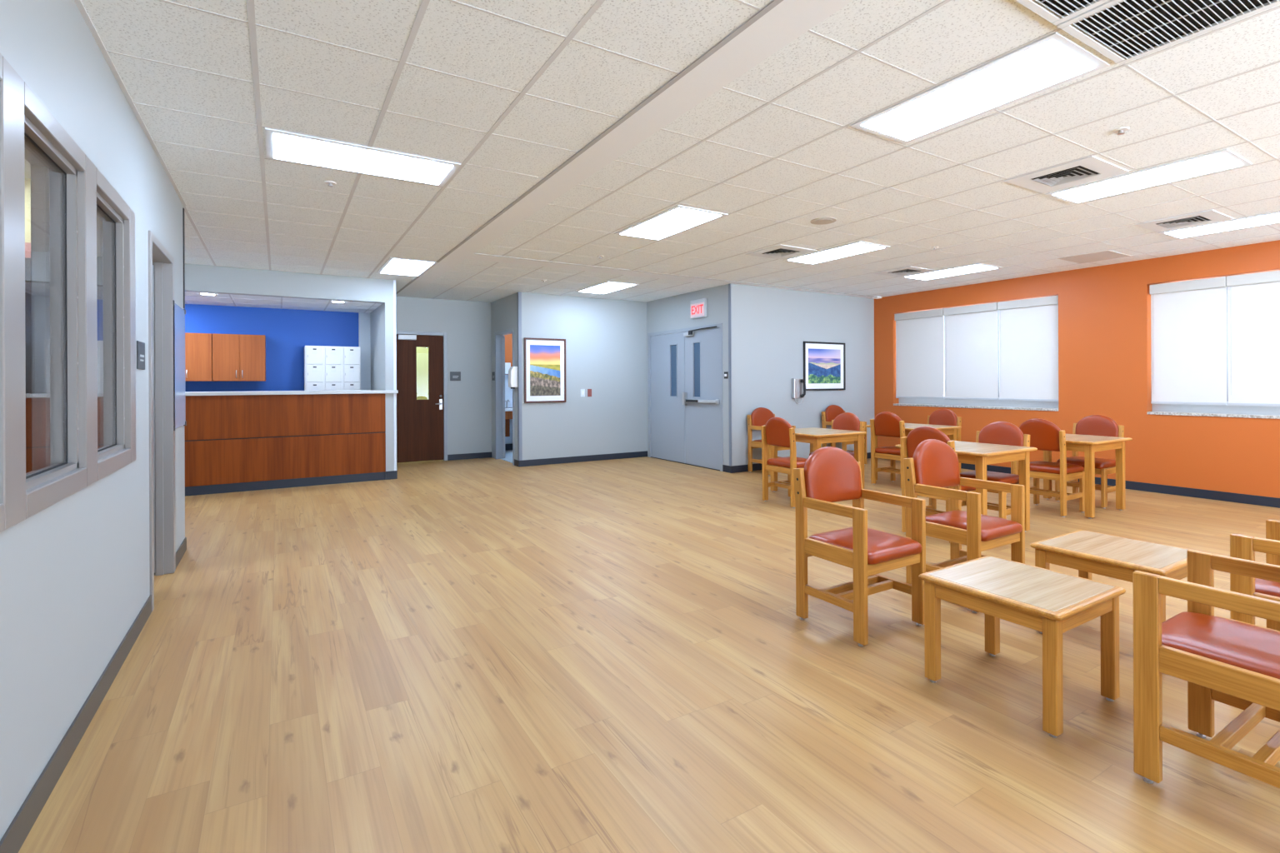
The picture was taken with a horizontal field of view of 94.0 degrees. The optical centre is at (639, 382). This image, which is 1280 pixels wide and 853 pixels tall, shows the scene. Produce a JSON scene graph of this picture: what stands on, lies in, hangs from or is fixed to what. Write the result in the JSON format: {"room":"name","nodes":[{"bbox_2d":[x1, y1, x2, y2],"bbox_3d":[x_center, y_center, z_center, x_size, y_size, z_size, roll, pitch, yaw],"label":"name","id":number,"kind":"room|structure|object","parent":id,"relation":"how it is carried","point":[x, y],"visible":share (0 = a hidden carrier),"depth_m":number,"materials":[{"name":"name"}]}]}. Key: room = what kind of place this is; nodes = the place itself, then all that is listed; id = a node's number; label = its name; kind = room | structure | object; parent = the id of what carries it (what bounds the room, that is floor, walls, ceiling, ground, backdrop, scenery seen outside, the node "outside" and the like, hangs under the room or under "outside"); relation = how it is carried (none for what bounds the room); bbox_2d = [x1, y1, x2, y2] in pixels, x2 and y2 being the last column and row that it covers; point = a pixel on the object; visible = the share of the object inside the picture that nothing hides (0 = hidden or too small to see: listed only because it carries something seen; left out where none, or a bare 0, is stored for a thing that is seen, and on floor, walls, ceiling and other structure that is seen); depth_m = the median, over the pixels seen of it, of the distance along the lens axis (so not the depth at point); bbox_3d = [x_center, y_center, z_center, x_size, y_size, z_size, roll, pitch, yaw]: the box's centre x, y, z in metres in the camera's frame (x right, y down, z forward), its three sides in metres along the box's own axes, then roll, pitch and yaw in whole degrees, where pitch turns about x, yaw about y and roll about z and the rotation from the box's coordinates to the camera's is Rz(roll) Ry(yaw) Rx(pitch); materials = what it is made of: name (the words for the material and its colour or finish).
{"room":"waiting room","nodes":[
{"label":"waiting room","id":0,"kind":"room"},
{"bbox_2d":[25,178,30,242],"bbox_3d":[-4.377,-0.034,3.587,2.228,2.743,0.970,0,0,-31],"label":"wall","id":1,"kind":"structure","parent":0,"point":[27,181],"depth_m":4.11,"materials":[{"name":"yellow paint"}]},
{"bbox_2d":[25,242,30,258],"bbox_3d":[-4.553,0.188,3.977,2.128,2.300,0.120,0,0,-31],"label":"wall","id":2,"kind":"structure","parent":0,"point":[27,245],"depth_m":4.11,"materials":[{"name":"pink paint"}]},
{"bbox_2d":[0,0,184,840],"bbox_3d":[-0.978,-0.050,0.250,0.130,2.743,10.440,0,0,-31],"label":"wall","id":3,"kind":"structure","parent":0,"point":[75,573],"depth_m":2.22,"materials":[{"name":"grey paint"}]},
{"bbox_2d":[0,53,136,533],"bbox_3d":[-1.394,-0.241,0.936,0.154,1.280,4.925,0,0,-31],"label":"window","id":4,"kind":"structure","parent":3,"relation":"in","point":[83,278],"depth_m":2.23,"materials":[{"name":"grey paint"}]},
{"bbox_2d":[0,537,186,852],"bbox_3d":[-0.970,1.272,0.256,0.139,0.100,10.449,0,0,-31],"label":"baseboard","id":5,"kind":"structure","parent":3,"relation":"attached to","point":[12,842],"depth_m":2.09,"materials":[{"name":"grey plastic"}]},
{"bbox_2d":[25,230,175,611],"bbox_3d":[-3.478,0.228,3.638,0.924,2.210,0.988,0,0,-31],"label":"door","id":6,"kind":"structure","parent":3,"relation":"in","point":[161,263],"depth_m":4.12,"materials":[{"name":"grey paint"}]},
{"bbox_2d":[136,340,144,369],"bbox_3d":[-2.705,-0.145,3.237,0.010,0.150,0.190,0,0,-31],"label":"room sign","id":7,"kind":"object","parent":3,"relation":"attached to","point":[140,346],"visible":1,"depth_m":3.21,"materials":[{"name":"grey plastic"}]},
{"bbox_2d":[173,300,186,430],"bbox_3d":[-3.432,-0.117,4.446,0.018,0.916,0.636,0,0,-31],"label":"board","id":8,"kind":"object","parent":3,"relation":"attached to","point":[179,391],"visible":1,"depth_m":4.43,"materials":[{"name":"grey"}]},
{"bbox_2d":[182,207,184,309],"bbox_3d":[-3.618,-0.983,4.735,0.006,0.793,0.043,0,0,-31],"label":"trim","id":9,"kind":"structure","parent":3,"relation":"attached to","point":[183,230],"depth_m":4.72,"materials":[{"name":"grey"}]},
{"bbox_2d":[185,291,382,313],"bbox_3d":[-5.885,-1.121,7.733,4.550,0.050,1.460,0,0,-31],"label":"ceiling","id":10,"kind":"structure","parent":0,"point":[190,299],"depth_m":8.28,"materials":[{"name":"white paint"}]},
{"bbox_2d":[185,294,375,313],"bbox_3d":[-5.885,-1.094,7.733,4.550,0.003,1.460,0,0,-31],"label":"trim","id":11,"kind":"structure","parent":10,"relation":"attached to","point":[230,296],"depth_m":8.29,"materials":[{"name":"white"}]},
{"bbox_2d":[185,263,394,471],"bbox_3d":[-5.784,-0.028,7.709,4.690,2.743,1.600,0,0,-31],"label":"wall","id":12,"kind":"structure","parent":0,"point":[198,278],"depth_m":7.84,"materials":[{"name":"grey paint"}]},
{"bbox_2d":[385,470,397,479],"bbox_3d":[-3.413,1.275,8.201,0.145,0.115,0.008,0,0,-31],"label":"baseboard","id":13,"kind":"structure","parent":12,"relation":"attached to","point":[390,475],"depth_m":8.20,"materials":[{"name":"grey plastic"}]},
{"bbox_2d":[393,280,397,470],"bbox_3d":[-3.386,-0.096,8.247,0.039,2.628,0.044,0,0,-31],"label":"trim","id":14,"kind":"structure","parent":12,"relation":"attached to","point":[394,281],"depth_m":8.23,"materials":[{"name":"white paint"}]},
{"bbox_2d":[185,296,491,454],"bbox_3d":[-5.441,-0.029,8.910,6.760,2.743,0.140,0,0,-31],"label":"wall","id":15,"kind":"structure","parent":0,"point":[467,324],"depth_m":9.77,"materials":[{"name":"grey paint"}]},
{"bbox_2d":[185,332,212,381],"bbox_3d":[-6.209,-0.342,8.149,0.620,0.655,0.370,0,0,-31],"label":"upper cabinet","id":16,"kind":"object","parent":15,"relation":"attached to","point":[198,347],"visible":0.4,"depth_m":8.10,"materials":[{"name":"brown wood"}]},
{"bbox_2d":[212,333,265,381],"bbox_3d":[-5.676,-0.344,8.471,0.615,0.655,0.370,0,0,-31],"label":"upper cabinet","id":17,"kind":"object","parent":15,"relation":"attached to","point":[236,357],"visible":1,"depth_m":8.33,"materials":[{"name":"brown wood"}]},
{"bbox_2d":[396,330,447,463],"bbox_3d":[-3.670,0.244,9.947,0.887,2.180,0.160,0,0,-31],"label":"door","id":18,"kind":"structure","parent":15,"relation":"in","point":[422,425],"depth_m":9.95,"materials":[{"name":"brown wood"}]},
{"bbox_2d":[450,371,460,380],"bbox_3d":[-3.162,-0.105,10.226,0.180,0.155,0.010,0,0,-31],"label":"room sign","id":19,"kind":"object","parent":15,"relation":"attached to","point":[454,376],"visible":1,"depth_m":10.22,"materials":[{"name":"grey plastic"}]},
{"bbox_2d":[447,451,491,460],"bbox_3d":[-2.946,1.281,10.354,0.766,0.100,0.008,0,0,-31],"label":"baseboard","id":20,"kind":"structure","parent":15,"relation":"attached to","point":[480,455],"depth_m":10.34,"materials":[{"name":"grey plastic"}]},
{"bbox_2d":[358,312,370,389],"bbox_3d":[-4.366,0.117,9.467,0.165,2.440,0.060,0,0,-31],"label":"wall","id":21,"kind":"structure","parent":0,"point":[364,343],"depth_m":9.45,"materials":[{"name":"white paint"}]},
{"bbox_2d":[416,346,428,399],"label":"window","id":22,"kind":"structure","parent":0,"point":[422,352],"depth_m":11.58,"materials":[{"name":"glass"}]},
{"bbox_2d":[504,333,512,374],"bbox_3d":[-2.143,-0.784,11.973,2.060,1.263,0.100,0,0,-31],"label":"wall","id":23,"kind":"structure","parent":0,"point":[508,338],"depth_m":11.66,"materials":[{"name":"orange paint"}]},
{"bbox_2d":[505,362,510,374],"bbox_3d":[-2.579,-0.271,11.596,0.120,0.220,0.090,0,0,-31],"label":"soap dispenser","id":24,"kind":"object","parent":23,"relation":"attached to","point":[507,365],"visible":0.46,"depth_m":11.55,"materials":[{"name":"white plastic"}]},
{"bbox_2d":[490,292,526,459],"bbox_3d":[-2.213,-0.044,9.988,0.120,2.743,1.400,0,0,-31],"label":"wall","id":25,"kind":"structure","parent":0,"point":[503,311],"depth_m":9.58,"materials":[{"name":"grey paint"}]},
{"bbox_2d":[495,328,514,465],"bbox_3d":[-2.340,0.230,10.321,0.307,2.195,1.703,0,0,-21],"label":"door frame","id":26,"kind":"structure","parent":25,"relation":"in","point":[500,401],"depth_m":10.33,"materials":[{"name":"grey paint"}]},
{"bbox_2d":[508,366,517,389],"bbox_3d":[-2.008,-0.074,9.422,0.115,0.350,0.140,0,0,-31],"label":"dispenser","id":27,"kind":"object","parent":25,"relation":"attached to","point":[512,372],"visible":1,"depth_m":9.37,"materials":[{"name":"white plastic"}]},
{"bbox_2d":[516,292,522,460],"bbox_3d":[-1.894,-0.096,9.390,0.054,2.643,0.054,0,0,-31],"label":"trim","id":28,"kind":"structure","parent":25,"relation":"attached to","point":[518,294],"depth_m":9.37,"materials":[{"name":"grey paint"}]},
{"bbox_2d":[505,375,512,444],"bbox_3d":[-1.667,-0.087,10.979,2.280,2.823,2.290,0,0,-31],"label":"wall","id":29,"kind":"structure","parent":0,"point":[508,392],"depth_m":11.66,"materials":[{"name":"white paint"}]},
{"bbox_2d":[505,443,512,450],"bbox_3d":[-2.111,1.259,11.916,1.880,0.124,0.020,0,0,-31],"label":"baseboard","id":30,"kind":"structure","parent":29,"relation":"attached to","point":[507,447],"depth_m":11.63,"materials":[{"name":"grey plastic"}]},
{"bbox_2d":[505,400,512,436],"bbox_3d":[-2.052,0.676,11.650,1.850,0.701,0.500,0,0,-31],"label":"vanity","id":31,"kind":"object","parent":29,"relation":"attached to","point":[508,411],"visible":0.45,"depth_m":11.30,"materials":[{"name":"brown wood"}]},
{"bbox_2d":[525,292,647,459],"bbox_3d":[-0.816,-0.051,10.085,2.370,2.743,0.120,0,0,-31],"label":"wall","id":32,"kind":"structure","parent":0,"point":[606,339],"depth_m":10.04,"materials":[{"name":"grey paint"}]},
{"bbox_2d":[524,337,566,403],"bbox_3d":[-1.516,-0.190,9.574,0.711,1.032,0.030,0,0,-31],"label":"framed picture","id":33,"kind":"object","parent":32,"relation":"attached to","point":[544,358],"visible":1,"depth_m":9.57,"materials":[{"name":"multicoloured paper"}]},
{"bbox_2d":[530,345,560,395],"bbox_3d":[-1.517,-0.190,9.576,0.520,0.810,0.001,0,0,-31],"label":"print","id":34,"kind":"object","parent":33,"relation":"attached to","point":[545,374],"depth_m":9.58},
{"bbox_2d":[514,450,647,467],"bbox_3d":[-0.937,1.271,10.056,2.378,0.100,0.218,0,0,-31],"label":"baseboard","id":35,"kind":"structure","parent":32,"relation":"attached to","point":[636,454],"depth_m":9.88,"materials":[{"name":"grey plastic"}]},
{"bbox_2d":[18,450,1279,852],"bbox_3d":[0.283,1.363,4.949,12.440,0.106,17.420,0,0,-31],"label":"floor","id":36,"kind":"structure","parent":0,"point":[490,655],"depth_m":2.51,"materials":[{"name":"brown wood"}]},
{"bbox_2d":[184,393,385,496],"bbox_3d":[-5.551,0.753,7.205,4.539,1.180,0.500,0,0,-31],"label":"reception desk","id":37,"kind":"object","parent":36,"relation":"on","point":[236,443],"visible":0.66,"depth_m":7.54,"materials":[{"name":"brown wood"}]},
{"bbox_2d":[185,390,385,395],"bbox_3d":[-5.558,0.139,7.208,4.536,0.042,0.590,0,0,-31],"label":"countertop","id":38,"kind":"structure","parent":37,"relation":"on","point":[345,392],"depth_m":7.54,"materials":[{"name":"grey laminate"}]},
{"bbox_2d":[304,345,360,390],"bbox_3d":[-4.646,0.401,9.024,0.735,1.875,0.426,0,0,-31],"label":"cabinet","id":39,"kind":"object","parent":36,"relation":"on","point":[326,367],"visible":0.36,"depth_m":8.85,"materials":[{"name":"white metal"}]},
{"bbox_2d":[747,407,795,475],"bbox_3d":[1.906,0.838,8.646,0.506,0.940,0.488,0,0,-31],"label":"armchair","id":40,"kind":"object","parent":36,"relation":"on","point":[759,417],"visible":0.36,"depth_m":8.68,"materials":[{"name":"brown wood"}]},
{"bbox_2d":[760,417,807,508],"bbox_3d":[1.654,0.839,6.493,0.488,0.940,0.456,0,0,-31],"label":"dining chair","id":41,"kind":"object","parent":36,"relation":"on","point":[778,432],"visible":0.87,"depth_m":6.39,"materials":[{"name":"brown wood"}]},
{"bbox_2d":[770,427,866,492],"bbox_3d":[2.063,0.940,7.027,0.830,0.735,0.830,0,0,-31],"label":"dining table","id":42,"kind":"object","parent":36,"relation":"on","point":[816,437],"visible":0.54,"depth_m":6.84,"materials":[{"name":"brown wood"}]},
{"bbox_2d":[809,412,864,489],"bbox_3d":[2.345,0.836,7.146,0.488,0.940,0.456,0,0,-31],"label":"dining chair","id":43,"kind":"object","parent":36,"relation":"on","point":[846,421],"visible":0.23,"depth_m":7.16,"materials":[{"name":"red leather"}]},
{"bbox_2d":[821,405,866,464],"bbox_3d":[3.236,0.832,9.451,0.506,0.940,0.488,0,0,-31],"label":"armchair","id":44,"kind":"object","parent":36,"relation":"on","point":[832,412],"visible":0.24,"depth_m":9.48,"materials":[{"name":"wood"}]},
{"bbox_2d":[793,446,925,646],"bbox_3d":[1.199,0.841,3.264,0.506,0.940,0.488,0,0,-31],"label":"armchair","id":45,"kind":"object","parent":36,"relation":"on","point":[830,475],"visible":1,"depth_m":3.23,"materials":[{"name":"brown wood"}]},
{"bbox_2d":[870,411,905,488],"bbox_3d":[3.256,0.832,7.539,0.488,0.940,0.456,0,0,-31],"label":"dining chair","id":46,"kind":"object","parent":36,"relation":"on","point":[885,423],"visible":0.7,"depth_m":7.48,"materials":[{"name":"brown wood"}]},
{"bbox_2d":[865,423,961,479],"bbox_3d":[3.551,0.933,7.764,0.830,0.735,0.830,0,0,-31],"label":"dining table","id":47,"kind":"object","parent":36,"relation":"on","point":[951,431],"visible":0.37,"depth_m":7.62,"materials":[{"name":"brown wood"}]},
{"bbox_2d":[900,426,975,543],"bbox_3d":[2.573,0.835,5.085,0.488,0.940,0.456,0,0,-31],"label":"dining chair","id":48,"kind":"object","parent":36,"relation":"on","point":[909,444],"visible":0.23,"depth_m":5.06,"materials":[{"name":"red leather"}]},
{"bbox_2d":[927,408,961,473],"bbox_3d":[3.970,0.829,8.035,0.488,0.940,0.456,0,0,-31],"label":"dining chair","id":49,"kind":"object","parent":36,"relation":"on","point":[943,417],"visible":0.19,"depth_m":8.08,"materials":[{"name":"red leather"}]},
{"bbox_2d":[903,439,1024,613],"bbox_3d":[1.999,0.838,3.681,0.506,0.940,0.488,0,0,-31],"label":"armchair","id":50,"kind":"object","parent":36,"relation":"on","point":[933,467],"visible":0.85,"depth_m":3.64,"materials":[{"name":"brown wood"}]},
{"bbox_2d":[895,440,1037,531],"bbox_3d":[2.892,0.936,5.319,0.830,0.735,0.830,0,0,-31],"label":"dining table","id":51,"kind":"object","parent":36,"relation":"on","point":[981,455],"visible":0.41,"depth_m":5.05,"materials":[{"name":"brown wood"}]},
{"bbox_2d":[960,421,1029,519],"bbox_3d":[3.172,0.832,5.413,0.488,0.940,0.456,0,0,-31],"label":"dining chair","id":52,"kind":"object","parent":36,"relation":"on","point":[997,432],"visible":0.4,"depth_m":5.39,"materials":[{"name":"brown wood"}]},
{"bbox_2d":[918,555,1125,738],"bbox_3d":[1.609,1.075,2.537,0.560,0.468,0.560,0,0,-31],"label":"side table","id":53,"kind":"object","parent":36,"relation":"on","point":[1052,603],"visible":1,"depth_m":2.43,"materials":[{"name":"brown wood"}]},
{"bbox_2d":[1013,418,1084,517],"bbox_3d":[4.134,0.828,6.031,0.488,0.940,0.456,0,0,-31],"label":"dining chair","id":54,"kind":"object","parent":36,"relation":"on","point":[1045,435],"visible":0.82,"depth_m":5.88,"materials":[{"name":"brown wood"}]},
{"bbox_2d":[1010,434,1132,519],"bbox_3d":[4.400,0.929,6.150,0.830,0.735,0.830,0,0,-31],"label":"dining table","id":55,"kind":"object","parent":36,"relation":"on","point":[1088,444],"visible":0.6,"depth_m":5.86,"materials":[{"name":"brown wood"}]},
{"bbox_2d":[1055,415,1124,509],"bbox_3d":[4.823,0.825,6.413,0.488,0.940,0.456,0,0,-31],"label":"dining chair","id":56,"kind":"object","parent":36,"relation":"on","point":[1093,425],"visible":0.57,"depth_m":6.39,"materials":[{"name":"red leather"}]},
{"bbox_2d":[1030,530,1189,634],"bbox_3d":[2.422,1.072,3.030,0.560,0.468,0.560,0,0,-31],"label":"side table","id":57,"kind":"object","parent":36,"relation":"on","point":[1088,552],"visible":0.56,"depth_m":2.95,"materials":[{"name":"brown wood"}]},
{"bbox_2d":[1132,549,1279,789],"bbox_3d":[1.968,0.838,1.915,0.506,0.940,0.488,0,0,-31],"label":"armchair","id":58,"kind":"object","parent":36,"relation":"on","point":[1234,663],"visible":1,"depth_m":1.93,"materials":[{"name":"brown wood"}]},
{"bbox_2d":[1230,519,1279,631],"bbox_3d":[2.760,0.834,2.389,0.506,0.940,0.488,0,0,-31],"label":"armchair","id":59,"kind":"object","parent":36,"relation":"on","point":[1242,547],"visible":0.43,"depth_m":2.42,"materials":[{"name":"brown wood"}]},
{"bbox_2d":[24,0,1279,302],"bbox_3d":[0.863,-1.470,3.969,12.440,0.080,15.130,0,0,-31],"label":"ceiling","id":60,"kind":"structure","parent":0,"point":[957,37],"depth_m":3.44,"materials":[{"name":"tile"}]},
{"bbox_2d":[324,180,336,186],"bbox_3d":[-2.193,-1.403,4.229,0.076,0.025,0.076,0,0,-31],"label":"sprinkler head","id":61,"kind":"object","parent":60,"relation":"attached to","point":[330,183],"visible":1,"depth_m":4.22},
{"bbox_2d":[265,127,460,186],"bbox_3d":[-1.754,-1.412,3.814,1.076,0.012,0.511,0,0,-31],"label":"recessed light","id":62,"kind":"object","parent":60,"relation":"in","point":[283,146],"visible":1,"depth_m":3.76,"materials":[{"name":"white plastic"}]},
{"bbox_2d":[376,257,437,276],"bbox_3d":[-2.870,-1.407,7.326,0.526,0.012,1.076,0,0,-31],"label":"recessed light","id":63,"kind":"object","parent":60,"relation":"in","point":[396,266],"visible":1,"depth_m":7.25,"materials":[{"name":"white plastic"}]},
{"bbox_2d":[575,280,639,294],"bbox_3d":[-0.506,-1.418,8.973,0.516,0.012,1.066,0,0,-31],"label":"recessed light","id":64,"kind":"object","parent":60,"relation":"in","point":[607,287],"visible":1,"depth_m":8.91,"materials":[{"name":"white plastic"}]},
{"bbox_2d":[396,0,871,296],"bbox_3d":[2.897,-1.436,5.201,7.185,0.007,14.890,0,0,-31],"label":"trim","id":65,"kind":"structure","parent":60,"relation":"attached to","point":[772,4],"depth_m":3.26,"materials":[{"name":"grey metal"}]},
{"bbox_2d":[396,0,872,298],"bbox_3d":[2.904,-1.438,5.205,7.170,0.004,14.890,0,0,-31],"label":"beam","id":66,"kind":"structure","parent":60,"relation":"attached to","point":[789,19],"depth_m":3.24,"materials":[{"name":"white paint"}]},
{"bbox_2d":[614,205,728,240],"bbox_3d":[0.251,-1.421,5.387,0.516,0.012,1.066,0,0,-31],"label":"recessed light","id":67,"kind":"object","parent":60,"relation":"in","point":[677,219],"visible":1,"depth_m":5.30,"materials":[{"name":"white plastic"}]},
{"bbox_2d":[74,0,1279,300],"bbox_3d":[0.808,-1.428,3.936,12.070,0.004,14.890,0,0,-31],"label":"ceiling grid","id":68,"kind":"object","parent":60,"relation":"attached to","point":[250,3],"depth_m":3.51,"materials":[{"name":"white metal"}]},
{"bbox_2d":[745,244,816,259],"bbox_3d":[1.549,-1.427,6.564,0.540,0.012,0.540,0,0,-31],"label":"ceiling vent","id":69,"kind":"object","parent":60,"relation":"in","point":[780,252],"visible":1,"depth_m":6.55,"materials":[{"name":"white metal"}]},
{"bbox_2d":[810,217,836,224],"bbox_3d":[1.625,-1.429,5.290,0.220,0.010,0.220,0,0,-31],"label":"ceiling speaker","id":70,"kind":"object","parent":60,"relation":"attached to","point":[821,221],"visible":1,"depth_m":5.27,"materials":[{"name":"grey plastic"}]},
{"bbox_2d":[783,240,890,264],"bbox_3d":[2.162,-1.430,6.643,0.486,0.012,1.076,0,0,-31],"label":"recessed light","id":71,"kind":"object","parent":60,"relation":"in","point":[857,247],"visible":1,"depth_m":6.56,"materials":[{"name":"white plastic"}]},
{"bbox_2d":[874,265,936,277],"bbox_3d":[3.439,-1.436,7.767,0.540,0.012,0.540,0,0,-31],"label":"ceiling vent","id":72,"kind":"object","parent":60,"relation":"in","point":[907,271],"visible":1,"depth_m":7.75,"materials":[{"name":"white metal"}]},
{"bbox_2d":[900,263,1002,280],"bbox_3d":[4.056,-1.439,7.819,0.526,0.012,1.066,0,0,-31],"label":"recessed light","id":73,"kind":"object","parent":60,"relation":"in","point":[976,267],"visible":1,"depth_m":7.75,"materials":[{"name":"white plastic"}]},
{"bbox_2d":[850,31,1109,144],"bbox_3d":[1.642,-1.428,3.003,0.486,0.012,1.026,0,0,-31],"label":"recessed light","id":74,"kind":"object","parent":60,"relation":"in","point":[1052,60],"visible":1,"depth_m":2.89,"materials":[{"name":"white plastic"}]},
{"bbox_2d":[1015,0,1109,25],"bbox_3d":[1.556,-1.427,2.001,0.565,0.013,0.545,0,0,-31],"label":"ceiling vent","id":75,"kind":"object","parent":60,"relation":"in","point":[1065,10],"visible":1,"depth_m":2.27,"materials":[{"name":"white metal"}]},
{"bbox_2d":[1003,155,1129,193],"bbox_3d":[2.959,-1.434,4.157,0.540,0.012,0.540,0,0,-31],"label":"ceiling vent","id":76,"kind":"object","parent":60,"relation":"in","point":[1091,168],"visible":1,"depth_m":4.13,"materials":[{"name":"white metal"}]},
{"bbox_2d":[1057,250,1129,263],"bbox_3d":[5.241,-1.447,6.894,0.560,0.006,0.500,0,0,-31],"label":"ceiling panel","id":77,"kind":"object","parent":60,"relation":"attached to","point":[1103,255],"visible":1,"depth_m":6.87,"materials":[{"name":"grey"}]},
{"bbox_2d":[1112,126,1129,134],"bbox_3d":[2.737,-1.426,3.397,0.076,0.025,0.076,0,0,-31],"label":"sprinkler head","id":78,"kind":"object","parent":60,"relation":"attached to","point":[1119,131],"visible":1,"depth_m":3.39},
{"bbox_2d":[1044,149,1251,204],"bbox_3d":[3.560,-1.437,4.246,0.476,0.012,1.026,0,0,-31],"label":"recessed light","id":79,"kind":"object","parent":60,"relation":"in","point":[1225,159],"visible":1,"depth_m":4.15,"materials":[{"name":"white plastic"}]},
{"bbox_2d":[1056,0,1279,64],"bbox_3d":[2.050,-1.429,2.300,0.570,0.013,0.545,0,0,-31],"label":"ceiling vent","id":80,"kind":"object","parent":60,"relation":"in","point":[1133,29],"visible":1,"depth_m":2.37,"materials":[{"name":"white metal"}]},
{"bbox_2d":[1133,210,1234,232],"bbox_3d":[4.889,-1.443,5.372,0.540,0.012,0.540,0,0,-31],"label":"ceiling vent","id":81,"kind":"object","parent":60,"relation":"in","point":[1208,217],"visible":1,"depth_m":5.35,"materials":[{"name":"white metal"}]},
{"bbox_2d":[1158,211,1279,239],"bbox_3d":[5.479,-1.446,5.431,0.466,0.012,1.066,0,0,-31],"label":"recessed light","id":82,"kind":"object","parent":60,"relation":"in","point":[1272,217],"visible":1,"depth_m":5.50,"materials":[{"name":"white plastic"}]},
{"bbox_2d":[646,285,725,464],"bbox_3d":[0.739,-0.058,9.688,0.120,2.743,2.170,0,0,-31],"label":"wall","id":83,"kind":"structure","parent":0,"point":[672,312],"depth_m":9.54,"materials":[{"name":"grey paint"}]},
{"bbox_2d":[647,323,723,471],"bbox_3d":[0.700,0.221,9.669,0.169,2.185,2.055,0,0,-31],"label":"door","id":84,"kind":"structure","parent":83,"relation":"in","point":[686,412],"depth_m":9.54,"materials":[{"name":"grey paint"}]},
{"bbox_2d":[690,298,707,319],"bbox_3d":[0.904,-1.140,9.236,0.057,0.285,0.380,0,0,-31],"label":"exit sign","id":85,"kind":"object","parent":83,"relation":"attached to","point":[698,308],"visible":1,"depth_m":9.19,"materials":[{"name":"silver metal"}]},
{"bbox_2d":[725,284,874,465],"bbox_3d":[2.727,-0.067,9.553,3.380,2.743,0.120,0,0,-31],"label":"wall","id":86,"kind":"structure","parent":0,"point":[770,327],"depth_m":9.22,"materials":[{"name":"grey paint"}]},
{"bbox_2d":[728,283,731,466],"bbox_3d":[1.304,-0.111,8.646,0.016,2.643,0.049,0,0,-31],"label":"trim","id":87,"kind":"structure","parent":86,"relation":"attached to","point":[729,285],"depth_m":8.63,"materials":[{"name":"grey metal"}]},
{"bbox_2d":[722,452,870,473],"bbox_3d":[2.630,1.255,9.522,3.188,0.100,0.190,0,0,-31],"label":"baseboard","id":88,"kind":"structure","parent":86,"relation":"attached to","point":[741,468],"depth_m":8.74,"materials":[{"name":"grey plastic"}]},
{"bbox_2d":[791,378,805,404],"bbox_3d":[2.466,0.140,9.252,0.201,0.398,0.124,0,0,-31],"label":"wall phone","id":89,"kind":"object","parent":86,"relation":"attached to","point":[797,383],"visible":1,"depth_m":9.24,"materials":[{"name":"silver metal"}]},
{"bbox_2d":[803,341,845,390],"bbox_3d":[2.978,-0.259,9.618,0.951,0.777,0.030,0,0,-31],"label":"framed picture","id":90,"kind":"object","parent":86,"relation":"attached to","point":[824,363],"visible":0.99,"depth_m":9.62,"materials":[{"name":"black"}]},
{"bbox_2d":[808,348,840,383],"bbox_3d":[2.977,-0.259,9.620,0.748,0.553,0.001,0,0,-31],"label":"print","id":91,"kind":"object","parent":90,"relation":"attached to","point":[824,365],"depth_m":9.62},
{"bbox_2d":[874,240,1279,498],"bbox_3d":[7.026,-0.087,5.540,0.220,2.743,11.200,0,0,-31],"label":"wall","id":92,"kind":"structure","parent":0,"point":[1104,312],"depth_m":7.24,"materials":[{"name":"orange paint"}]},
{"bbox_2d":[893,310,1058,411],"bbox_3d":[4.942,-0.387,8.949,0.212,1.538,2.462,0,0,-31],"label":"window","id":93,"kind":"structure","parent":92,"relation":"in","point":[985,404],"depth_m":8.77,"materials":[{"name":"silver metal"}]},
{"bbox_2d":[894,308,944,399],"bbox_3d":[4.489,-0.440,9.608,0.065,1.403,0.843,0,0,-31],"label":"roller shade","id":94,"kind":"object","parent":93,"relation":"attached to","point":[919,335],"visible":1,"depth_m":9.60,"materials":[{"name":"grey fabric"}]},
{"bbox_2d":[943,302,998,400],"bbox_3d":[4.921,-0.442,8.895,0.065,1.403,0.801,0,0,-31],"label":"roller shade","id":95,"kind":"object","parent":93,"relation":"attached to","point":[971,332],"visible":1,"depth_m":8.87,"materials":[{"name":"grey fabric"}]},
{"bbox_2d":[997,295,1058,401],"bbox_3d":[5.336,-0.444,8.209,0.065,1.403,0.778,0,0,-31],"label":"roller shade","id":96,"kind":"object","parent":93,"relation":"attached to","point":[1028,328],"visible":1,"depth_m":8.20,"materials":[{"name":"grey fabric"}]},
{"bbox_2d":[880,458,1279,508],"bbox_3d":[6.937,1.235,5.477,0.008,0.100,11.192,0,0,-31],"label":"baseboard","id":97,"kind":"structure","parent":92,"relation":"attached to","point":[1172,490],"depth_m":6.73,"materials":[{"name":"grey plastic"}]},
{"bbox_2d":[1146,286,1279,419],"bbox_3d":[6.701,-0.395,6.044,0.212,1.538,2.458,0,0,-31],"label":"window","id":98,"kind":"structure","parent":92,"relation":"in","point":[1247,412],"depth_m":6.56,"materials":[{"name":"silver metal"}]},
{"bbox_2d":[1149,276,1227,405],"bbox_3d":[6.207,-0.448,6.771,0.065,1.403,0.663,0,0,-31],"label":"roller shade","id":99,"kind":"object","parent":98,"relation":"attached to","point":[1188,318],"visible":1,"depth_m":6.75,"materials":[{"name":"grey fabric"}]},
{"bbox_2d":[1226,270,1279,406],"bbox_3d":[6.604,-0.450,6.114,0.065,1.403,0.863,0,0,-31],"label":"roller shade","id":100,"kind":"object","parent":98,"relation":"attached to","point":[1253,299],"visible":1,"depth_m":6.31,"materials":[{"name":"grey fabric"}]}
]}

